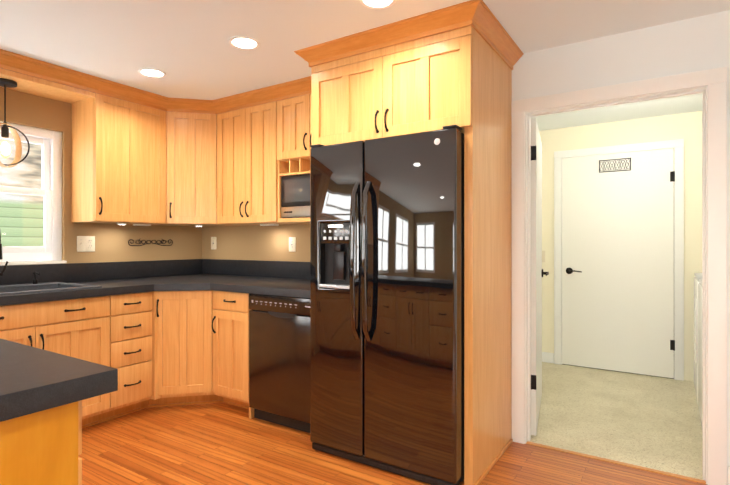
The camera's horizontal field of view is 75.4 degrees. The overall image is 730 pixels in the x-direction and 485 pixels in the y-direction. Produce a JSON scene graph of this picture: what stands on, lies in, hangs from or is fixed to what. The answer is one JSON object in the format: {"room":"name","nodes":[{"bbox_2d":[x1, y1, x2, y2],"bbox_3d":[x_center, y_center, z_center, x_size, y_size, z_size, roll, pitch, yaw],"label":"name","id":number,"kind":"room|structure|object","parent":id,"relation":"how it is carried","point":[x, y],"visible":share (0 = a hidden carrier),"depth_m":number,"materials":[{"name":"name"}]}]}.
{"room":"kitchen","nodes":[
{"label":"kitchen","id":0,"kind":"room"},
{"bbox_2d":[0,87,201,265],"bbox_3d":[-3.284,0.035,1.794,0.120,2.330,6.560,0,0,33],"label":"wall","id":1,"kind":"structure","parent":0,"point":[36,111],"depth_m":3.53,"materials":[{"name":"brown paint"}]},
{"bbox_2d":[0,121,61,261],"bbox_3d":[-2.493,-0.335,3.033,0.070,0.930,0.980,0,0,33],"label":"kitchen window","id":2,"kind":"structure","parent":1,"relation":"in","point":[50,191],"depth_m":3.35,"materials":[{"name":"white plastic"}]},
{"bbox_2d":[0,260,66,265],"bbox_3d":[-2.472,0.140,3.019,0.118,0.020,1.000,0,0,33],"label":"window sill","id":3,"kind":"structure","parent":1,"relation":"attached to","point":[33,262],"depth_m":3.23,"materials":[{"name":"white wood"}]},
{"bbox_2d":[0,68,94,103],"bbox_3d":[-2.432,-1.034,2.702,0.329,0.057,1.569,0,0,33],"label":"valance board","id":4,"kind":"object","parent":1,"relation":"attached to","point":[45,88],"visible":0.8,"depth_m":3.13,"materials":[{"name":"brown wood"}]},
{"bbox_2d":[0,78,29,167],"bbox_3d":[-2.261,-0.743,2.967,0.197,0.543,0.238,0,0,33],"label":"pendant light","id":5,"kind":"object","parent":4,"relation":"hanging from","point":[5,149],"visible":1,"depth_m":2.97,"materials":[{"name":"black"}]},
{"bbox_2d":[77,236,94,251],"bbox_3d":[-2.083,0.010,3.531,0.018,0.116,0.130,0,0,33],"label":"duplex electrical outlet","id":6,"kind":"object","parent":1,"relation":"attached to","point":[85,243],"visible":1,"depth_m":3.53,"materials":[{"name":"beige plastic"}]},
{"bbox_2d":[0,259,199,284],"bbox_3d":[-2.330,0.221,3.141,0.022,0.138,3.019,0,0,33],"label":"backsplash","id":7,"kind":"structure","parent":1,"relation":"attached to","point":[66,273],"depth_m":3.58,"materials":[{"name":"black stone"}]},
{"bbox_2d":[72,93,165,223],"bbox_3d":[-1.845,-0.605,3.585,0.359,0.914,0.550,0,0,33],"label":"upper cabinet","id":8,"kind":"object","parent":1,"relation":"attached to","point":[118,160],"visible":0.92,"depth_m":3.43,"materials":[{"name":"brown wood"}]},
{"bbox_2d":[133,224,150,225],"bbox_3d":[-1.782,-0.141,3.776,0.060,0.013,0.120,0,0,33],"label":"spotlight","id":9,"kind":"object","parent":8,"relation":"attached to","point":[133,224],"depth_m":3.74,"materials":[{"name":"white plastic"}]},
{"bbox_2d":[128,239,172,245],"bbox_3d":[-1.799,-0.002,3.978,0.014,0.062,0.407,0,0,33],"label":"art","id":10,"kind":"object","parent":1,"relation":"attached to","point":[140,242],"visible":1,"depth_m":3.97,"materials":[{"name":"black metal"}]},
{"bbox_2d":[0,0,729,130],"bbox_3d":[-0.035,-1.171,0.939,6.510,0.080,8.640,0,0,33],"label":"ceiling","id":11,"kind":"structure","parent":0,"point":[188,49],"depth_m":2.53,"materials":[{"name":"white paint"}]},
{"bbox_2d":[138,68,166,77],"bbox_3d":[-1.406,-1.124,3.121,0.179,0.010,0.174,0,0,33],"label":"recessed light","id":12,"kind":"object","parent":11,"relation":"in","point":[149,72],"depth_m":3.13,"materials":[{"name":"white"}]},
{"bbox_2d":[228,36,259,49],"bbox_3d":[-0.678,-1.125,2.650,0.175,0.010,0.175,0,0,33],"label":"recessed light","id":13,"kind":"object","parent":11,"relation":"in","point":[244,42],"depth_m":2.66,"materials":[{"name":"white"}]},
{"bbox_2d":[359,0,396,8],"bbox_3d":[0.065,-1.125,2.202,0.153,0.010,0.127,0,0,33],"label":"recessed light","id":14,"kind":"object","parent":11,"relation":"in","point":[372,4],"depth_m":2.23,"materials":[{"name":"white"}]},
{"bbox_2d":[78,362,706,484],"bbox_3d":[-0.035,1.229,0.938,6.510,0.060,8.640,0,0,33],"label":"floor","id":15,"kind":"structure","parent":0,"point":[223,443],"depth_m":2.79,"materials":[{"name":"brown wood"}]},
{"bbox_2d":[0,400,81,484],"bbox_3d":[-1.013,0.770,0.916,0.540,0.860,0.645,0,0,33],"label":"base cabinet","id":16,"kind":"object","parent":15,"relation":"on","point":[43,447],"visible":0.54,"depth_m":0.96,"materials":[{"name":"brown wood"}]},
{"bbox_2d":[0,338,117,421],"bbox_3d":[-1.584,0.314,1.303,1.949,0.050,0.738,0,0,33],"label":"countertop","id":17,"kind":"structure","parent":16,"relation":"on","point":[33,380],"depth_m":1.03,"materials":[{"name":"black stone"}]},
{"bbox_2d":[0,296,109,427],"bbox_3d":[-2.134,0.770,2.859,0.659,0.859,0.858,0,0,33],"label":"base cabinet","id":18,"kind":"object","parent":15,"relation":"on","point":[78,328],"visible":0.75,"depth_m":2.86,"materials":[{"name":"brown wood"}]},
{"bbox_2d":[0,274,223,305],"bbox_3d":[-2.063,0.315,2.969,0.660,0.050,3.019,0,0,33],"label":"countertop","id":19,"kind":"structure","parent":18,"relation":"on","point":[131,285],"depth_m":3.04,"materials":[{"name":"black stone"}]},
{"bbox_2d":[0,232,7,275],"bbox_3d":[-2.263,0.080,2.939,0.227,0.394,0.139,0,0,33],"label":"pull-down faucet","id":20,"kind":"object","parent":19,"relation":"on","point":[3,270],"visible":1,"depth_m":2.86,"materials":[{"name":"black metal"}]},
{"bbox_2d":[0,282,101,295],"bbox_3d":[-2.147,0.395,2.857,0.590,0.235,0.790,0,0,33],"label":"drop-in sink","id":21,"kind":"object","parent":19,"relation":"in","point":[13,289],"visible":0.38,"depth_m":3.04,"materials":[{"name":"silver metal"}]},
{"bbox_2d":[33,272,39,283],"bbox_3d":[-2.199,0.238,3.164,0.074,0.078,0.030,0,0,33],"label":"soap dispenser pump","id":22,"kind":"object","parent":21,"relation":"on","point":[35,280],"visible":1,"depth_m":3.17,"materials":[{"name":"black metal"}]},
{"bbox_2d":[98,292,151,422],"bbox_3d":[-1.819,0.771,3.347,0.659,0.859,0.298,0,0,33],"label":"drawer stack","id":23,"kind":"object","parent":15,"relation":"on","point":[130,316],"visible":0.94,"depth_m":3.18,"materials":[{"name":"brown wood"}]},
{"bbox_2d":[140,290,228,408],"bbox_3d":[-1.387,0.771,3.788,0.909,0.859,0.909,0,0,33],"label":"base cabinet","id":24,"kind":"object","parent":15,"relation":"on","point":[182,352],"visible":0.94,"depth_m":3.36,"materials":[{"name":"brown wood"}]},
{"bbox_2d":[212,290,253,418],"bbox_3d":[-0.782,0.771,3.547,0.368,0.859,0.659,0,0,33],"label":"base cabinet","id":25,"kind":"object","parent":15,"relation":"on","point":[230,324],"visible":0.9,"depth_m":3.29,"materials":[{"name":"brown wood"}]},
{"bbox_2d":[152,275,309,297],"bbox_3d":[-0.706,0.315,3.344,1.215,0.050,0.919,0,0,33],"label":"countertop","id":26,"kind":"structure","parent":25,"relation":"on","point":[288,287],"depth_m":3.33,"materials":[{"name":"black stone"}]},
{"bbox_2d":[249,293,309,432],"bbox_3d":[-0.375,0.771,3.282,0.594,0.858,0.606,0,0,33],"label":"dishwasher","id":27,"kind":"object","parent":15,"relation":"on","point":[279,360],"visible":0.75,"depth_m":3.04,"materials":[{"name":"black metal"}]},
{"bbox_2d":[310,125,463,484],"bbox_3d":[0.232,0.319,2.760,0.895,1.762,0.777,0,0,33],"label":"refrigerator","id":28,"kind":"object","parent":15,"relation":"on","point":[386,303],"visible":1,"depth_m":2.44,"materials":[{"name":"black metal"}]},
{"bbox_2d":[311,26,512,484],"bbox_3d":[0.281,0.069,2.821,1.002,2.262,0.729,0,0,33],"label":"tall cabinet","id":29,"kind":"object","parent":15,"relation":"on","point":[461,78],"visible":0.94,"depth_m":2.50,"materials":[{"name":"brown wood"}]},
{"bbox_2d":[294,0,523,69],"bbox_3d":[0.265,-1.088,2.808,1.132,0.084,0.770,0,0,33],"label":"crown molding","id":30,"kind":"structure","parent":29,"relation":"attached to","point":[479,17],"depth_m":2.47,"materials":[{"name":"brown wood"}]},
{"bbox_2d":[694,273,701,403],"bbox_3d":[2.877,0.655,3.514,0.694,1.090,0.685,0,0,33],"label":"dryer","id":31,"kind":"object","parent":15,"relation":"on","point":[698,276],"visible":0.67,"depth_m":3.55,"materials":[{"name":"white metal"}]},
{"bbox_2d":[698,279,701,425],"bbox_3d":[2.478,0.655,2.891,0.690,1.090,0.685,0,0,33],"label":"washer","id":32,"kind":"object","parent":15,"relation":"on","point":[700,347],"visible":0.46,"depth_m":3.10,"materials":[{"name":"white metal"}]},
{"bbox_2d":[202,10,729,484],"bbox_3d":[1.190,0.035,2.730,6.390,2.330,0.100,0,0,33],"label":"wall","id":33,"kind":"structure","parent":0,"point":[684,46],"depth_m":2.59,"materials":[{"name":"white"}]},
{"bbox_2d":[151,112,245,226],"bbox_3d":[-1.433,-0.605,4.003,0.599,0.914,0.599,0,0,33],"label":"upper cabinet","id":34,"kind":"object","parent":33,"relation":"attached to","point":[191,169],"visible":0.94,"depth_m":3.78,"materials":[{"name":"brown wood"}]},
{"bbox_2d":[0,49,310,113],"bbox_3d":[-1.619,-1.083,2.535,1.875,0.094,3.269,0,0,33],"label":"crown molding","id":35,"kind":"structure","parent":34,"relation":"attached to","point":[22,64],"depth_m":3.37,"materials":[{"name":"brown wood"}]},
{"bbox_2d":[211,237,215,248],"bbox_3d":[-1.387,0.005,4.324,0.072,0.116,0.010,0,0,33],"label":"outlet","id":36,"kind":"object","parent":33,"relation":"attached to","point":[213,242],"visible":1,"depth_m":4.32,"materials":[{"name":"beige plastic"}]},
{"bbox_2d":[200,259,309,279],"bbox_3d":[-0.727,0.221,3.893,1.845,0.138,0.020,0,0,33],"label":"backsplash","id":37,"kind":"structure","parent":33,"relation":"attached to","point":[256,268],"depth_m":4.00,"materials":[{"name":"black stone"}]},
{"bbox_2d":[217,101,298,224],"bbox_3d":[-0.843,-0.605,3.765,0.650,0.914,0.359,0,0,33],"label":"upper cabinet","id":38,"kind":"object","parent":33,"relation":"attached to","point":[247,160],"visible":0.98,"depth_m":3.63,"materials":[{"name":"brown wood"}]},
{"bbox_2d":[260,224,278,225],"bbox_3d":[-0.762,-0.141,3.762,0.150,0.013,0.060,0,0,33],"label":"spotlight","id":39,"kind":"object","parent":38,"relation":"attached to","point":[260,224],"depth_m":3.73,"materials":[{"name":"white"}]},
{"bbox_2d":[289,237,295,251],"bbox_3d":[-0.588,0.015,3.810,0.072,0.116,0.010,0,0,33],"label":"outlet","id":40,"kind":"object","parent":33,"relation":"attached to","point":[292,244],"visible":1,"depth_m":3.80,"materials":[{"name":"beige plastic"}]},
{"bbox_2d":[277,94,310,223],"bbox_3d":[-0.307,-0.605,3.420,0.626,0.914,0.359,0,0,33],"label":"upper cabinet","id":41,"kind":"object","parent":33,"relation":"attached to","point":[293,133],"visible":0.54,"depth_m":3.39,"materials":[{"name":"brown wood"}]},
{"bbox_2d":[281,174,309,217],"bbox_3d":[-0.299,-0.331,3.429,0.578,0.308,0.282,0,0,33],"label":"microwave","id":42,"kind":"object","parent":41,"relation":"in","point":[295,196],"visible":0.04,"depth_m":3.39,"materials":[{"name":"black"}]},
{"bbox_2d":[531,118,548,435],"bbox_3d":[1.184,0.211,3.310,0.225,1.954,0.861,0,0,33],"label":"laundry door","id":43,"kind":"structure","parent":33,"relation":"in","point":[537,273],"depth_m":2.94,"materials":[{"name":"white wood"}]},
{"bbox_2d":[511,67,726,484],"bbox_3d":[1.351,0.173,2.618,1.037,2.053,0.124,0,0,33],"label":"trim","id":44,"kind":"structure","parent":33,"relation":"attached to","point":[710,85],"depth_m":2.40,"materials":[{"name":"white wood"}]},
{"bbox_2d":[728,466,729,484],"bbox_3d":[2.734,1.142,1.663,2.320,0.115,0.018,0,0,33],"label":"baseboard","id":45,"kind":"structure","parent":33,"relation":"attached to","point":[728,466],"depth_m":2.29,"materials":[{"name":"white wood"}]},
{"bbox_2d":[539,111,701,380],"bbox_3d":[1.471,0.035,2.611,2.390,2.330,0.004,0,0,33],"label":"wall","id":46,"kind":"structure","parent":0,"point":[687,127],"depth_m":2.58,"materials":[{"name":"beige paint"}]},
{"bbox_2d":[542,251,544,261],"bbox_3d":[1.776,0.141,4.756,0.072,0.116,0.018,0,0,33],"label":"toggle switch","id":47,"kind":"object","parent":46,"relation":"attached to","point":[543,256],"visible":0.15,"depth_m":4.75,"materials":[{"name":"beige plastic"}]},
{"bbox_2d":[562,148,674,378],"bbox_3d":[2.315,0.186,4.374,0.930,2.030,0.074,0,0,33],"label":"door","id":48,"kind":"structure","parent":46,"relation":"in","point":[617,262],"depth_m":4.37,"materials":[{"name":"white wood"}]},
{"bbox_2d":[554,139,683,380],"bbox_3d":[2.325,0.150,4.395,1.065,2.100,0.030,0,0,33],"label":"door frame","id":49,"kind":"structure","parent":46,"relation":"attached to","point":[677,145],"depth_m":4.18,"materials":[{"name":"white wood"}]},
{"label":"outside","id":50,"kind":"structure","parent":0,"visible":0},
{"bbox_2d":[0,139,43,245],"bbox_3d":[-4.767,-0.799,4.700,0.100,5.000,11.000,0,0,33],"label":"siding","id":51,"kind":"object","parent":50,"point":[9,230],"depth_m":5.65,"materials":[{"name":"green"}]}
]}

